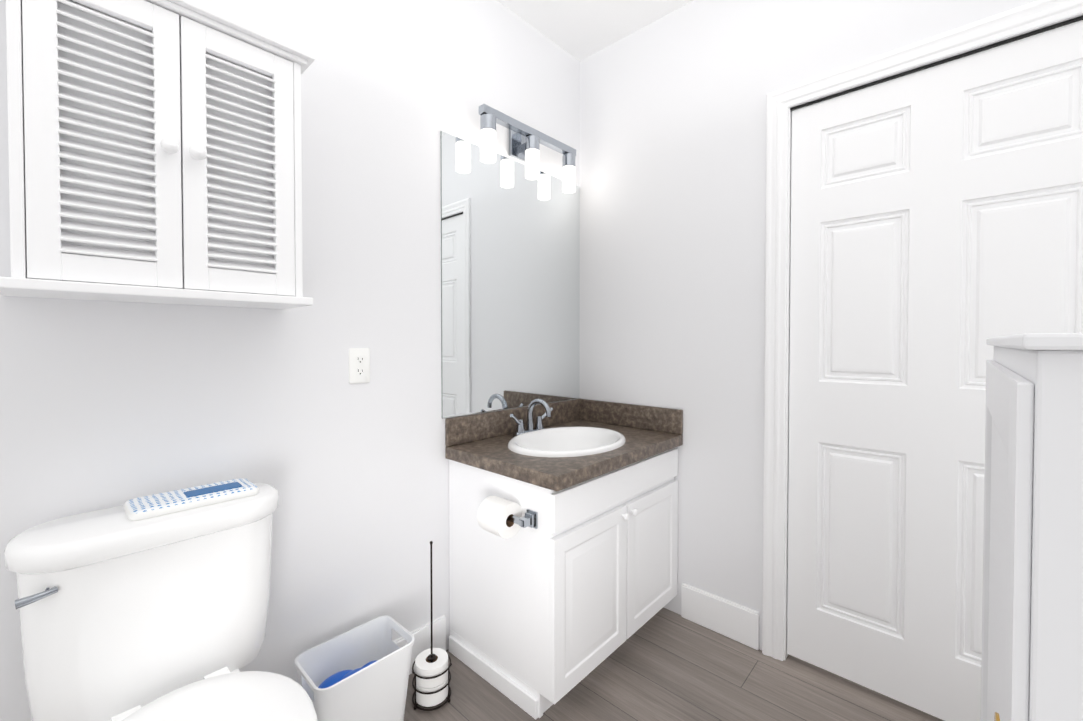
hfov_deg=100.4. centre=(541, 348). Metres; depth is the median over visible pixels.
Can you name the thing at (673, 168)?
wall
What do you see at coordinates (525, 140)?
sconce
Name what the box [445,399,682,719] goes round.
bathroom vanity
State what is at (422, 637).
baseboard
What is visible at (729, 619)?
baseboard
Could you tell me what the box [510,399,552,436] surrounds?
faucet
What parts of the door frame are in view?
door jamb trim gap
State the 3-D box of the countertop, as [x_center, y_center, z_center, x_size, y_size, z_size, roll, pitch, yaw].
[0.122,0.344,1.854,0.573,0.155,0.838,1,1,43]
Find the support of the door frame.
attached to the wall at (673, 168)
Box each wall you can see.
[0,0,579,720]
[579,0,1035,649]
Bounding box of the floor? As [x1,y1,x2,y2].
[404,607,943,720]
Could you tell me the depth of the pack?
1.05 m
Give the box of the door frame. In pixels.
[762,0,1082,660]
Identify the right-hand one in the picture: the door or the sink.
the door
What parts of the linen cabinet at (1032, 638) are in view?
door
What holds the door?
in the wall at (673, 168)
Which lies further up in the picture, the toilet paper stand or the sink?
the sink
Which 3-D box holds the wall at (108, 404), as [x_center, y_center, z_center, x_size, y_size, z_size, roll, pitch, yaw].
[-0.673,-0.146,1.486,0.100,2.650,2.650,1,1,43]
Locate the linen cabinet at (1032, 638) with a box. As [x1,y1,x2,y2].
[981,333,1082,720]
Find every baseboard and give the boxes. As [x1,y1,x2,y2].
[394,614,445,674]
[681,583,758,649]
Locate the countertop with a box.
[445,399,682,491]
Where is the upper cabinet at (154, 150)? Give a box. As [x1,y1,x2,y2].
[0,0,314,308]
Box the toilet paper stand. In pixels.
[412,541,451,710]
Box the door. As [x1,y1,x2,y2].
[787,20,1082,720]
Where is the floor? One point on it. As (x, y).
(663, 664)
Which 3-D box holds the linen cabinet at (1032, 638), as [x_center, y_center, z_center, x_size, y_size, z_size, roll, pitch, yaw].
[0.628,0.594,0.346,0.458,1.208,0.524,1,1,43]
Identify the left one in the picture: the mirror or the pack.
the pack
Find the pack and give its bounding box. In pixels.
[123,478,258,520]
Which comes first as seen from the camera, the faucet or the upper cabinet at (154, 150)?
the upper cabinet at (154, 150)
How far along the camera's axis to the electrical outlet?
1.49 m
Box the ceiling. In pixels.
[497,0,692,60]
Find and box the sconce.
[479,104,575,193]
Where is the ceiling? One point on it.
(579, 30)
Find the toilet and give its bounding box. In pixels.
[4,483,316,720]
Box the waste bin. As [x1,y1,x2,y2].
[294,615,413,720]
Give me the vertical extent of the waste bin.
0.297 m
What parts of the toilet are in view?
lever, seat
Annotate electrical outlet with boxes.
[349,348,369,383]
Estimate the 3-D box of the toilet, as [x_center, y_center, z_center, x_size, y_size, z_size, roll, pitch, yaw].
[-0.691,0.779,0.878,0.703,0.820,0.470,1,1,43]
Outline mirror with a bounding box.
[441,131,579,417]
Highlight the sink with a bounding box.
[508,427,625,456]

